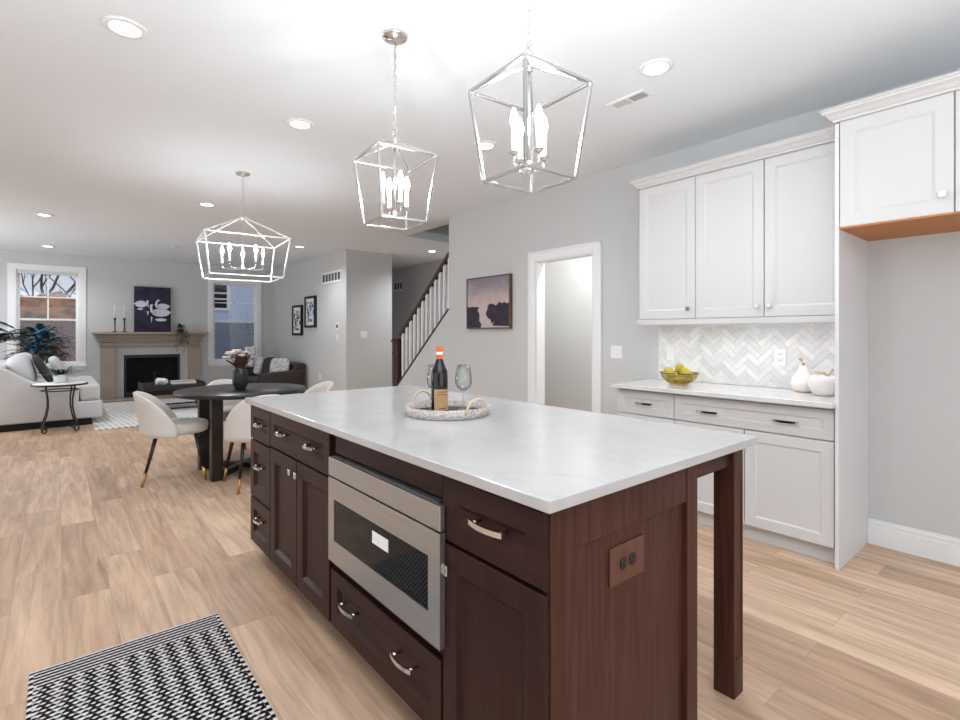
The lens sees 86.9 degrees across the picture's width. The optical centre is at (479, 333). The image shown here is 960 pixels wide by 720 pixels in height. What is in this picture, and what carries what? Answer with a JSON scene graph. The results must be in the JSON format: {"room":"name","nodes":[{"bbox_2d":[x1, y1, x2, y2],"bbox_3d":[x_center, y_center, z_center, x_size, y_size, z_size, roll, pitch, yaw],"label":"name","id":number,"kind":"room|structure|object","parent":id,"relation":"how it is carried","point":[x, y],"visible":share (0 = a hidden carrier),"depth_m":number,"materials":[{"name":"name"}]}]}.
{"room":"kitchen","nodes":[
{"label":"kitchen","id":0,"kind":"room"},
{"bbox_2d":[0,249,273,385],"bbox_3d":[-7.508,-0.092,9.592,6.970,2.750,0.150,0,0,-40],"label":"wall","id":1,"kind":"structure","parent":0,"point":[110,282],"depth_m":10.00,"materials":[{"name":"grey paint"}]},
{"bbox_2d":[7,262,86,370],"bbox_3d":[-7.880,-0.280,9.245,1.127,1.925,0.205,0,0,-40],"label":"window","id":2,"kind":"structure","parent":1,"relation":"in","point":[14,270],"depth_m":9.26,"materials":[{"name":"white wood"}]},
{"bbox_2d":[207,279,260,365],"bbox_3d":[-5.454,-0.242,11.271,1.135,1.900,0.205,0,0,-40],"label":"window","id":3,"kind":"structure","parent":1,"relation":"in","point":[256,286],"depth_m":11.18,"materials":[{"name":"white wood"}]},
{"bbox_2d":[274,249,391,390],"bbox_3d":[-3.258,-0.092,10.646,0.906,2.750,3.980,0,0,-40],"label":"wall","id":4,"kind":"structure","parent":0,"point":[362,301],"depth_m":9.28,"materials":[{"name":"grey paint"}]},
{"bbox_2d":[292,305,302,334],"bbox_3d":[-3.801,-0.275,10.551,0.049,0.625,0.530,0,0,-40],"label":"framed print","id":5,"kind":"object","parent":4,"relation":"attached to","point":[297,310],"visible":1,"depth_m":10.53,"materials":[{"name":"white paper"}]},
{"bbox_2d":[304,295,316,327],"bbox_3d":[-3.353,-0.427,10.013,0.049,0.620,0.530,0,0,-40],"label":"framed print","id":6,"kind":"object","parent":4,"relation":"attached to","point":[310,302],"visible":1,"depth_m":9.98,"materials":[{"name":"white paper"}]},
{"bbox_2d":[321,269,341,284],"bbox_3d":[-2.732,-1.032,9.300,0.012,0.210,0.860,0,0,-40],"label":"air vent","id":7,"kind":"object","parent":4,"relation":"in","point":[333,276],"visible":1,"depth_m":9.28,"materials":[{"name":"white plastic"}]},
{"bbox_2d":[360,331,366,337],"bbox_3d":[-2.074,0.013,9.036,0.130,0.120,0.009,0,0,-40],"label":"light switch","id":8,"kind":"object","parent":4,"relation":"attached to","point":[363,334],"visible":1,"depth_m":9.03,"materials":[{"name":"white plastic"}]},
{"bbox_2d":[392,260,447,382],"bbox_3d":[-0.934,-0.092,10.391,0.115,2.750,7.350,0,0,-40],"label":"wall","id":9,"kind":"structure","parent":0,"point":[415,278],"depth_m":10.96,"materials":[{"name":"grey paint"}]},
{"bbox_2d":[394,281,402,290],"bbox_3d":[-1.833,-1.065,11.367,0.012,0.215,0.400,0,0,-40],"label":"air vent","id":10,"kind":"object","parent":9,"relation":"in","point":[398,285],"visible":1,"depth_m":11.37,"materials":[{"name":"white plastic"}]},
{"bbox_2d":[0,0,959,269],"bbox_3d":[-1.947,-1.527,4.595,9.100,0.120,14.950,0,0,-40],"label":"ceiling","id":11,"kind":"structure","parent":0,"point":[116,138],"depth_m":3.16,"materials":[{"name":"white paint"}]},
{"bbox_2d":[34,213,53,216],"bbox_3d":[-5.375,-1.461,6.245,0.184,0.012,0.184,0,0,-40],"label":"recessed light","id":12,"kind":"object","parent":11,"relation":"in","point":[38,214],"visible":1,"depth_m":6.23,"materials":[{"name":"white plastic"}]},
{"bbox_2d":[101,15,147,38],"bbox_3d":[-1.699,-1.461,2.425,0.184,0.012,0.184,0,0,-40],"label":"recessed light","id":13,"kind":"object","parent":11,"relation":"in","point":[125,27],"visible":1,"depth_m":2.41,"materials":[{"name":"white plastic"}]},
{"bbox_2d":[198,202,215,206],"bbox_3d":[-3.093,-1.461,5.738,0.184,0.012,0.184,0,0,-40],"label":"recessed light","id":14,"kind":"object","parent":11,"relation":"in","point":[208,204],"visible":1,"depth_m":5.73,"materials":[{"name":"white plastic"}]},
{"bbox_2d":[195,171,290,282],"bbox_3d":[-2.171,-0.985,4.636,0.704,0.964,0.647,0,0,-35],"label":"chandelier","id":15,"kind":"object","parent":11,"relation":"hanging from","point":[243,174],"visible":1,"depth_m":4.61,"materials":[{"name":"silver metal"}]},
{"bbox_2d":[286,118,313,129],"bbox_3d":[-1.257,-1.461,3.539,0.184,0.012,0.184,0,0,-40],"label":"recessed light","id":16,"kind":"object","parent":11,"relation":"in","point":[297,123],"visible":1,"depth_m":3.53,"materials":[{"name":"white plastic"}]},
{"bbox_2d":[353,28,437,230],"bbox_3d":[-0.420,-1.003,2.498,0.313,0.928,0.313,0,0,-34],"label":"lantern pendant","id":17,"kind":"object","parent":11,"relation":"hanging from","point":[392,36],"visible":1,"depth_m":2.49,"materials":[{"name":"grey metal"}]},
{"bbox_2d":[473,141,496,149],"bbox_3d":[0.039,-1.461,3.942,0.184,0.012,0.184,0,0,-40],"label":"recessed light","id":18,"kind":"object","parent":11,"relation":"in","point":[485,145],"visible":0.77,"depth_m":3.94,"materials":[{"name":"white plastic"}]},
{"bbox_2d":[468,0,592,193],"bbox_3d":[0.174,-1.002,1.789,0.312,0.929,0.313,0,0,-36],"label":"lantern pendant","id":19,"kind":"object","parent":11,"relation":"hanging from","point":[527,126],"visible":1,"depth_m":1.78,"materials":[{"name":"grey metal"}]},
{"bbox_2d":[607,89,654,110],"bbox_3d":[0.943,-1.463,3.178,0.120,0.008,0.270,0,0,-40],"label":"ceiling vent","id":20,"kind":"object","parent":11,"relation":"in","point":[643,94],"visible":1,"depth_m":3.17,"materials":[{"name":"white plastic"}]},
{"bbox_2d":[613,92,648,107],"bbox_3d":[0.943,-1.463,3.178,0.080,0.006,0.219,0,0,-40],"label":"grille","id":21,"kind":"object","parent":20,"relation":"attached to","point":[634,98],"depth_m":3.17,"materials":[{"name":"white plastic"}]},
{"bbox_2d":[639,58,673,76],"bbox_3d":[0.969,-1.461,2.789,0.184,0.012,0.184,0,0,-40],"label":"recessed light","id":22,"kind":"object","parent":11,"relation":"in","point":[658,66],"visible":1,"depth_m":2.78,"materials":[{"name":"white plastic"}]},
{"bbox_2d":[0,398,959,719],"bbox_3d":[-1.941,1.313,4.665,9.000,0.060,14.850,0,0,-40],"label":"floor","id":23,"kind":"structure","parent":0,"point":[92,560],"depth_m":2.42,"materials":[{"name":"brown wood"}]},
{"bbox_2d":[0,321,74,373],"bbox_3d":[-7.737,0.508,8.485,1.482,1.550,0.892,0,0,-40],"label":"palm plant","id":24,"kind":"object","parent":23,"relation":"on","point":[41,333],"visible":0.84,"depth_m":8.54,"materials":[{"name":"teal plant"}]},
{"bbox_2d":[0,352,101,432],"bbox_3d":[-6.505,0.786,7.596,1.250,0.993,2.000,0,0,-40],"label":"sofa","id":25,"kind":"object","parent":23,"relation":"on","point":[22,406],"visible":0.93,"depth_m":6.85,"materials":[{"name":"white fabric"}]},
{"bbox_2d":[6,354,36,381],"bbox_3d":[-6.451,0.518,7.133,0.319,0.456,0.770,0,0,-40],"label":"cushion","id":26,"kind":"object","parent":25,"relation":"on","point":[22,365],"depth_m":6.88,"materials":[{"name":"white fabric"}]},
{"bbox_2d":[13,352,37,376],"bbox_3d":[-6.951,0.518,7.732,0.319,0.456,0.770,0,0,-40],"label":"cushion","id":27,"kind":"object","parent":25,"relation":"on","point":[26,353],"depth_m":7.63,"materials":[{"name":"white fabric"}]},
{"bbox_2d":[32,355,52,381],"bbox_3d":[-6.208,0.498,7.193,0.232,0.400,0.433,0,0,-40],"label":"throw pillow","id":28,"kind":"object","parent":25,"relation":"on","point":[39,363],"visible":0.86,"depth_m":7.06,"materials":[{"name":"grey fabric"}]},
{"bbox_2d":[48,356,68,377],"bbox_3d":[-6.490,0.523,7.804,0.247,0.357,0.460,0,0,-40],"label":"throw pillow","id":29,"kind":"object","parent":25,"relation":"on","point":[55,363],"visible":0.68,"depth_m":7.63,"materials":[{"name":"white fabric"}]},
{"bbox_2d":[36,376,94,381],"bbox_3d":[-6.679,0.835,8.096,0.825,0.223,0.980,0,0,-40],"label":"seat cushion","id":30,"kind":"object","parent":25,"relation":"on","point":[40,378],"depth_m":8.14,"materials":[{"name":"white fabric"}]},
{"bbox_2d":[38,380,99,400],"bbox_3d":[-6.046,0.835,7.338,0.825,0.223,0.985,0,0,-40],"label":"seat cushion","id":31,"kind":"object","parent":25,"relation":"on","point":[90,391],"depth_m":7.07,"materials":[{"name":"white fabric"}]},
{"bbox_2d":[30,381,87,433],"bbox_3d":[-5.489,0.961,6.621,0.580,0.626,0.580,0,0,-40],"label":"side table","id":32,"kind":"object","parent":23,"relation":"on","point":[45,385],"visible":0.99,"depth_m":6.61,"materials":[{"name":"white stone"}]},
{"bbox_2d":[35,365,74,382],"bbox_3d":[-5.517,0.535,6.645,0.446,0.226,0.384,0,0,-25],"label":"potted plant","id":33,"kind":"object","parent":32,"relation":"on","point":[59,376],"visible":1,"depth_m":6.61,"materials":[{"name":"green plant"}]},
{"bbox_2d":[92,398,196,430],"bbox_3d":[-5.110,1.276,8.644,2.465,0.014,3.080,0,0,-40],"label":"area rug","id":34,"kind":"object","parent":23,"relation":"on","point":[117,415],"visible":0.24,"depth_m":8.04,"materials":[{"name":"white fabric"}]},
{"bbox_2d":[138,379,205,408],"bbox_3d":[-5.269,1.048,8.667,0.900,0.440,0.700,0,0,-40],"label":"coffee table","id":35,"kind":"object","parent":34,"relation":"on","point":[144,387],"visible":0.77,"depth_m":8.45,"materials":[{"name":"black wood"}]},
{"bbox_2d":[155,378,167,384],"bbox_3d":[-5.290,0.801,8.418,0.192,0.136,0.186,0,0,-40],"label":"ornament","id":36,"kind":"object","parent":35,"relation":"on","point":[159,381],"visible":0.98,"depth_m":8.36,"materials":[{"name":"white ceramic"}]},
{"bbox_2d":[170,379,196,383],"bbox_3d":[-5.118,0.831,8.735,0.360,0.042,0.290,0,0,-40],"label":"book","id":37,"kind":"object","parent":35,"relation":"on","point":[189,380],"visible":1,"depth_m":8.67,"materials":[{"name":"white paper"}]},
{"bbox_2d":[91,332,208,402],"bbox_3d":[-6.471,0.627,10.051,1.950,1.312,0.485,0,0,-40],"label":"fireplace","id":38,"kind":"object","parent":23,"relation":"on","point":[127,359],"visible":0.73,"depth_m":10.07,"materials":[{"name":"beige stone"}]},
{"bbox_2d":[112,318,117,331],"bbox_3d":[-7.009,-0.164,9.729,0.090,0.268,0.090,0,0,-40],"label":"candlestick","id":39,"kind":"object","parent":38,"relation":"on","point":[114,318],"visible":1,"depth_m":9.72,"materials":[{"name":"black metal"}]},
{"bbox_2d":[91,332,208,333],"bbox_3d":[-6.533,-0.009,10.126,1.950,0.040,0.280,0,0,-40],"label":"mantel shelf","id":40,"kind":"object","parent":38,"relation":"attached to","point":[91,332],"depth_m":9.96,"materials":[{"name":"beige wood"}]},
{"bbox_2d":[134,286,171,331],"bbox_3d":[-6.565,-0.481,10.175,0.654,0.902,0.074,0,0,-40],"label":"picture","id":41,"kind":"object","parent":38,"relation":"on","point":[152,305],"visible":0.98,"depth_m":10.17,"materials":[{"name":"paper"}]},
{"bbox_2d":[175,323,189,355],"bbox_3d":[-6.123,0.120,10.375,0.297,0.670,0.293,0,0,-40],"label":"trailing plant","id":42,"kind":"object","parent":38,"relation":"on","point":[179,324],"visible":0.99,"depth_m":10.32,"materials":[{"name":"green plant"}]},
{"bbox_2d":[25,613,277,719],"bbox_3d":[-1.117,1.277,1.713,0.641,0.011,1.021,0,0,-40],"label":"kitchen mat","id":43,"kind":"object","parent":23,"relation":"on","point":[192,670],"visible":1,"depth_m":1.85,"materials":[{"name":"fabric"}]},
{"bbox_2d":[133,391,207,487],"bbox_3d":[-2.742,0.892,4.506,0.574,0.787,0.529,0,0,-30],"label":"dining chair","id":44,"kind":"object","parent":23,"relation":"on","point":[156,420],"visible":1,"depth_m":4.29,"materials":[{"name":"beige fabric"}]},
{"bbox_2d":[207,379,246,448],"bbox_3d":[-2.629,0.892,5.318,0.529,0.787,0.574,0,0,-40],"label":"dining chair","id":45,"kind":"object","parent":23,"relation":"on","point":[228,405],"visible":0.1,"depth_m":5.48,"materials":[{"name":"beige fabric"}]},
{"bbox_2d":[173,383,305,481],"bbox_3d":[-2.252,0.903,4.803,1.130,0.760,1.130,0,0,-40],"label":"dining table","id":46,"kind":"object","parent":23,"relation":"on","point":[210,398],"visible":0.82,"depth_m":4.54,"materials":[{"name":"brown wood"}]},
{"bbox_2d":[221,349,253,388],"bbox_3d":[-2.263,0.335,4.762,0.216,0.374,0.262,0,0,34],"label":"flower vase","id":47,"kind":"object","parent":46,"relation":"on","point":[239,374],"visible":1,"depth_m":4.73,"materials":[{"name":"black ceramic"}]},
{"bbox_2d":[222,394,276,493],"bbox_3d":[-1.895,0.892,4.336,0.529,0.787,0.574,0,0,-40],"label":"dining chair","id":48,"kind":"object","parent":23,"relation":"on","point":[237,427],"visible":0.49,"depth_m":4.09,"materials":[{"name":"beige fabric"}]},
{"bbox_2d":[251,405,271,557],"bbox_3d":[-0.973,0.841,2.979,0.675,0.884,0.350,0,0,-40],"label":"base cabinet","id":49,"kind":"object","parent":23,"relation":"on","point":[260,418],"visible":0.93,"depth_m":2.79,"materials":[{"name":"brown wood"}]},
{"bbox_2d":[246,361,305,392],"bbox_3d":[-4.306,0.935,10.390,0.948,0.695,1.470,0,0,-40],"label":"loveseat","id":50,"kind":"object","parent":23,"relation":"on","point":[295,374],"visible":0.41,"depth_m":9.94,"materials":[{"name":"black leather"}]},
{"bbox_2d":[253,357,264,373],"bbox_3d":[-4.644,0.673,10.648,0.258,0.369,0.176,0,0,40],"label":"cushion","id":51,"kind":"object","parent":50,"relation":"on","point":[257,369],"visible":0.94,"depth_m":10.58,"materials":[{"name":"grey fabric"}]},
{"bbox_2d":[261,357,275,372],"bbox_3d":[-4.338,0.683,10.500,0.398,0.384,0.179,0,0,20],"label":"cushion","id":52,"kind":"object","parent":50,"relation":"on","point":[266,363],"visible":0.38,"depth_m":10.48,"materials":[{"name":"grey fabric"}]},
{"bbox_2d":[270,358,289,371],"bbox_3d":[-4.008,0.673,10.137,0.378,0.376,0.172,0,0,-2],"label":"cushion","id":53,"kind":"object","parent":50,"relation":"on","point":[276,364],"visible":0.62,"depth_m":10.09,"materials":[{"name":"grey fabric"}]},
{"bbox_2d":[270,412,334,621],"bbox_3d":[-0.617,0.841,2.552,0.675,0.884,0.759,0,0,-40],"label":"base cabinet","id":54,"kind":"object","parent":23,"relation":"on","point":[300,453],"visible":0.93,"depth_m":2.31,"materials":[{"name":"brown wood"}]},
{"bbox_2d":[304,381,333,392],"bbox_3d":[-1.775,0.892,5.149,0.574,0.787,0.529,0,0,-40],"label":"dining chair","id":55,"kind":"object","parent":23,"relation":"on","point":[324,386],"visible":0.09,"depth_m":5.37,"materials":[{"name":"beige fabric"}]},
{"bbox_2d":[331,436,447,719],"bbox_3d":[-0.124,0.841,1.962,0.675,0.884,0.777,0,0,-40],"label":"base cabinet","id":56,"kind":"object","parent":23,"relation":"on","point":[412,666],"visible":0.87,"depth_m":1.71,"materials":[{"name":"brown wood"}]},
{"bbox_2d":[328,455,444,650],"bbox_3d":[-0.146,0.707,1.917,0.567,0.431,0.774,0,0,-40],"label":"microwave oven","id":57,"kind":"object","parent":56,"relation":"in","point":[385,532],"visible":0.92,"depth_m":1.65,"materials":[{"name":"silver metal"}]},
{"bbox_2d":[391,251,448,385],"bbox_3d":[-0.804,0.102,7.019,0.170,2.362,1.430,0,0,-40],"label":"stair railing","id":58,"kind":"object","parent":23,"relation":"on","point":[402,347],"visible":0.79,"depth_m":7.00,"materials":[{"name":"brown wood"}]},
{"bbox_2d":[441,476,549,719],"bbox_3d":[0.255,0.841,1.509,0.675,0.884,0.402,0,0,-40],"label":"base cabinet","id":59,"kind":"object","parent":23,"relation":"on","point":[496,568],"visible":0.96,"depth_m":1.30,"materials":[{"name":"brown wood"}]},
{"bbox_2d":[245,385,757,513],"bbox_3d":[-0.176,0.383,2.363,1.102,0.029,2.346,0,0,-40],"label":"countertop","id":60,"kind":"structure","parent":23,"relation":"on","point":[544,458],"depth_m":1.74,"materials":[{"name":"white stone"}]},
{"bbox_2d":[405,390,489,420],"bbox_3d":[-0.147,0.322,2.320,0.386,0.092,0.386,0,0,6],"label":"serving tray","id":61,"kind":"object","parent":60,"relation":"on","point":[419,409],"visible":0.9,"depth_m":2.20,"materials":[{"name":"beige wicker"}]},
{"bbox_2d":[426,364,433,409],"bbox_3d":[-0.215,0.254,2.426,0.083,0.212,0.083,0,0,-40],"label":"wine glass","id":62,"kind":"object","parent":61,"relation":"on","point":[429,365],"visible":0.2,"depth_m":2.41,"materials":[{"name":"clear glass"}]},
{"bbox_2d":[431,346,447,410],"bbox_3d":[-0.185,0.209,2.320,0.076,0.303,0.077,0,0,-40],"label":"wine bottle","id":63,"kind":"object","parent":61,"relation":"on","point":[439,376],"visible":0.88,"depth_m":2.29,"materials":[{"name":"black glass"}]},
{"bbox_2d":[455,364,471,409],"bbox_3d":[-0.079,0.254,2.403,0.083,0.212,0.083,0,0,-40],"label":"wine glass","id":64,"kind":"object","parent":61,"relation":"on","point":[458,366],"visible":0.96,"depth_m":2.39,"materials":[{"name":"clear glass"}]},
{"bbox_2d":[543,465,696,719],"bbox_3d":[0.401,0.841,1.411,0.681,0.884,0.077,0,0,-40],"label":"island end panel","id":65,"kind":"object","parent":23,"relation":"on","point":[627,650],"visible":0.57,"depth_m":1.37,"materials":[{"name":"brown wood"}]},
{"bbox_2d":[609,534,643,588],"bbox_3d":[0.398,0.612,1.364,0.157,0.102,0.011,0,0,-40],"label":"power outlet","id":66,"kind":"object","parent":65,"relation":"attached to","point":[626,559],"visible":1,"depth_m":1.36,"materials":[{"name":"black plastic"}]},
{"bbox_2d":[620,557,627,569],"bbox_3d":[0.384,0.612,1.349,0.033,0.033,0.004,0,0,-40],"label":"socket","id":67,"kind":"object","parent":66,"relation":"attached to","point":[623,560],"depth_m":1.35,"materials":[{"name":"black plastic"}]},
{"bbox_2d":[629,552,636,564],"bbox_3d":[0.416,0.612,1.376,0.033,0.033,0.004,0,0,-40],"label":"socket","id":68,"kind":"object","parent":66,"relation":"attached to","point":[632,555],"depth_m":1.37,"materials":[{"name":"black plastic"}]},
{"bbox_2d":[618,388,675,423],"bbox_3d":[1.393,0.845,3.842,0.586,0.876,0.459,0,0,-40],"label":"base cabinet","id":69,"kind":"object","parent":23,"relation":"on","point":[639,404],"visible":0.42,"depth_m":3.66,"materials":[{"name":"white paint"}]},
{"bbox_2d":[697,449,742,699],"bbox_3d":[0.088,0.841,2.579,0.334,0.884,2.266,0,0,-40],"label":"island leg","id":70,"kind":"object","parent":23,"relation":"on","point":[727,469],"visible":0.37,"depth_m":1.79,"materials":[{"name":"brown wood"}]},
{"bbox_2d":[674,394,834,562],"bbox_3d":[1.844,0.845,3.302,0.586,0.876,0.948,0,0,-40],"label":"base cabinet","id":71,"kind":"object","parent":23,"relation":"on","point":[789,475],"visible":0.44,"depth_m":2.99,"materials":[{"name":"white paint"}]},
{"bbox_2d":[611,379,834,408],"bbox_3d":[1.679,0.392,3.473,0.620,0.030,1.422,0,0,-40],"label":"countertop","id":72,"kind":"structure","parent":71,"relation":"on","point":[727,391],"depth_m":3.29,"materials":[{"name":"white stone"}]},
{"bbox_2d":[660,371,698,385],"bbox_3d":[1.459,0.331,3.713,0.274,0.092,0.274,0,0,-40],"label":"fruit bowl","id":73,"kind":"object","parent":72,"relation":"on","point":[667,377],"visible":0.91,"depth_m":3.64,"materials":[{"name":"yellow glass"}]},
{"bbox_3d":[1.509,0.319,3.666,0.086,0.072,0.068,0,0,-40],"label":"lemon","id":74,"kind":"object","parent":73,"relation":"in","visible":0},
{"bbox_2d":[680,368,690,373],"bbox_3d":[1.478,0.285,3.644,0.072,0.079,0.072,0,0,-40],"label":"lemon","id":75,"kind":"object","parent":74,"relation":"on","point":[682,370],"visible":0.62,"depth_m":3.62,"materials":[{"name":"yellow food"}]},
{"bbox_3d":[1.407,0.325,3.750,0.091,0.069,0.067,0,0,-40],"label":"lemon","id":76,"kind":"object","parent":73,"relation":"in","visible":0},
{"bbox_2d":[664,367,673,372],"bbox_3d":[1.389,0.285,3.727,0.069,0.075,0.078,0,0,-40],"label":"lemon","id":77,"kind":"object","parent":76,"relation":"on","point":[667,369],"visible":0.46,"depth_m":3.70,"materials":[{"name":"yellow food"}]},
{"bbox_3d":[1.507,0.325,3.742,0.071,0.068,0.086,0,0,-40],"label":"lemon","id":78,"kind":"object","parent":73,"relation":"in","visible":0},
{"bbox_2d":[675,363,684,373],"bbox_3d":[1.467,0.261,3.720,0.072,0.086,0.068,0,0,-40],"label":"lemon","id":79,"kind":"object","parent":78,"relation":"on","point":[678,366],"visible":0.62,"depth_m":3.70,"materials":[{"name":"yellow food"}]},
{"bbox_2d":[790,357,812,392],"bbox_3d":[2.089,0.265,3.271,0.148,0.224,0.148,0,0,-40],"label":"vase","id":80,"kind":"object","parent":72,"relation":"on","point":[799,383],"visible":0.87,"depth_m":3.24,"materials":[{"name":"ceramic"}]},
{"bbox_2d":[807,369,834,395],"bbox_3d":[2.091,0.295,3.081,0.170,0.164,0.170,0,0,-40],"label":"vase","id":81,"kind":"object","parent":72,"relation":"on","point":[819,385],"visible":0.9,"depth_m":3.03,"materials":[{"name":"ceramic"}]},
{"bbox_2d":[835,124,867,569],"bbox_3d":[2.158,0.073,2.934,0.574,2.420,0.018,0,0,-40],"label":"panel","id":82,"kind":"object","parent":23,"relation":"on","point":[851,251],"visible":0.76,"depth_m":2.87,"materials":[{"name":"white laminate"}]},
{"bbox_3d":[-4.936,1.005,11.154,0.560,0.555,0.450,0,0,-40],"label":"end table","id":83,"kind":"object","parent":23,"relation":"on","visible":0},
{"bbox_2d":[245,345,258,366],"bbox_3d":[-4.975,0.493,11.072,0.285,0.469,0.297,0,0,-1],"label":"flower vase","id":84,"kind":"object","parent":83,"relation":"on","point":[250,350],"visible":0.87,"depth_m":11.02,"materials":[{"name":"white plastic"}]},
{"bbox_2d":[424,224,591,411],"bbox_3d":[0.570,-1.367,6.280,1.055,5.300,4.510,0,0,-40],"label":"wall","id":85,"kind":"structure","parent":0,"point":[568,283],"depth_m":6.13,"materials":[{"name":"grey paint"}]},
{"bbox_2d":[398,68,959,538],"bbox_3d":[1.743,-0.092,3.970,0.115,2.750,9.060,0,0,-40],"label":"wall","id":86,"kind":"structure","parent":0,"point":[914,281],"depth_m":3.84,"materials":[{"name":"grey paint"}]},
{"bbox_2d":[466,273,512,328],"bbox_3d":[0.096,-0.354,5.819,0.041,0.601,0.760,0,0,-40],"label":"landscape painting","id":87,"kind":"object","parent":86,"relation":"attached to","point":[489,299],"visible":1,"depth_m":5.77,"materials":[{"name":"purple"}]},
{"bbox_2d":[528,241,601,412],"bbox_3d":[0.853,0.218,5.021,0.139,2.130,0.932,0,0,-40],"label":"door frame","id":88,"kind":"structure","parent":86,"relation":"in","point":[594,249],"depth_m":5.26,"materials":[{"name":"white wood"}]},
{"bbox_2d":[611,345,621,358],"bbox_3d":[1.213,0.165,4.508,0.009,0.115,0.118,0,0,-40],"label":"light switch","id":89,"kind":"object","parent":86,"relation":"attached to","point":[616,351],"visible":1,"depth_m":4.50,"materials":[{"name":"white plastic"}]},
{"bbox_2d":[640,175,696,319],"bbox_3d":[1.507,-0.621,3.882,0.358,1.032,0.452,0,0,-40],"label":"upper cabinet","id":90,"kind":"object","parent":86,"relation":"attached to","point":[667,210],"visible":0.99,"depth_m":3.77,"materials":[{"name":"white paint"}]},
{"bbox_2d":[659,324,834,388],"bbox_3d":[1.923,0.136,3.657,0.009,0.480,1.389,0,0,-40],"label":"backsplash","id":91,"kind":"structure","parent":86,"relation":"attached to","point":[721,354],"depth_m":3.65,"materials":[{"name":"tile"}]},
{"bbox_2d":[666,346,674,359],"bbox_3d":[1.542,0.158,4.099,0.009,0.117,0.073,0,0,-40],"label":"light switch","id":92,"kind":"object","parent":91,"relation":"attached to","point":[670,350],"visible":1,"depth_m":4.09,"materials":[{"name":"white plastic"}]},
{"bbox_2d":[775,349,785,365],"bbox_3d":[2.061,0.165,3.477,0.009,0.117,0.073,0,0,-40],"label":"power outlet","id":93,"kind":"object","parent":91,"relation":"attached to","point":[780,354],"visible":1,"depth_m":3.47,"materials":[{"name":"white plastic"}]},
{"bbox_2d":[696,141,834,318],"bbox_3d":[1.944,-0.621,3.359,0.358,1.032,0.908,0,0,-40],"label":"upper cabinet","id":94,"kind":"object","parent":86,"relation":"attached to","point":[765,228],"visible":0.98,"depth_m":3.24,"materials":[{"name":"white paint"}]},
{"bbox_2d":[629,126,834,189],"bbox_3d":[1.768,-1.159,3.545,0.390,0.068,1.418,0,0,-40],"label":"trim","id":95,"kind":"structure","parent":94,"relation":"attached to","point":[827,135],"depth_m":3.33,"materials":[{"name":"white paint"}]},
{"bbox_2d":[636,316,834,325],"bbox_3d":[1.796,-0.081,3.546,0.346,0.048,1.384,0,0,-40],"label":"trim","id":96,"kind":"structure","parent":94,"relation":"attached to","point":[797,319],"depth_m":3.35,"materials":[{"name":"white paint"}]},
{"bbox_2d":[839,90,959,240],"bbox_3d":[2.450,-0.856,2.566,0.598,0.582,0.920,0,0,-40],"label":"upper cabinet","id":97,"kind":"object","parent":86,"relation":"attached to","point":[900,165],"visible":1,"depth_m":2.56,"materials":[{"name":"white paint"}]},
{"bbox_2d":[820,70,959,125],"bbox_3d":[2.414,-1.179,2.585,0.630,0.068,0.994,0,0,-40],"label":"trim","id":98,"kind":"structure","parent":97,"relation":"attached to","point":[950,82],"depth_m":2.54,"materials":[{"name":"white paint"}]},
{"bbox_2d":[868,518,959,566],"bbox_3d":[1.693,1.208,3.928,0.016,0.150,9.060,0,0,-40],"label":"baseboard","id":99,"kind":"structure","parent":86,"relation":"attached to","point":[925,544],"depth_m":2.93,"materials":[{"name":"white wood"}]},
{"label":"outside","id":100,"kind":"structure","parent":0,"visible":0},
{"bbox_3d":[-13.429,1.758,17.643,30.000,0.050,19.700,0,0,-40],"label":"ground","id":101,"kind":"structure","parent":100,"visible":0},
{"bbox_2d":[20,291,75,361],"bbox_3d":[-14.566,0.217,14.792,6.600,3.128,3.619,0,0,-40],"label":"fence","id":102,"kind":"object","parent":101,"relation":"on","point":[30,307],"visible":0.12,"depth_m":15.16,"materials":[{"name":"brown wood"}]},
{"bbox_2d":[21,273,75,295],"bbox_3d":[-14.823,-1.253,17.601,3.745,5.998,1.855,0,0,-40],"label":"bare tree","id":103,"kind":"object","parent":101,"relation":"on","point":[40,280],"visible":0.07,"depth_m":17.63,"materials":[{"name":"grey plant"}]},
{"bbox_2d":[34,275,75,296],"bbox_3d":[-15.340,-1.394,19.720,3.524,6.296,2.042,0,0,-19],"label":"bare tree","id":104,"kind":"object","parent":101,"relation":"on","point":[74,289],"visible":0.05,"depth_m":19.23,"materials":[{"name":"grey plant"}]},
{"bbox_2d":[214,285,253,358],"bbox_3d":[-5.947,-1.117,16.055,6.550,5.720,0.330,0,0,-40],"label":"house","id":105,"kind":"structure","parent":101,"relation":"on","point":[228,336],"depth_m":14.81,"materials":[{"name":"blue"}]},
{"bbox_2d":[214,292,226,299],"bbox_3d":[-7.477,-1.077,14.572,0.360,0.220,0.012,0,0,-40],"label":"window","id":106,"kind":"structure","parent":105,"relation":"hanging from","point":[217,295],"depth_m":14.58,"materials":[{"name":"white plastic"}]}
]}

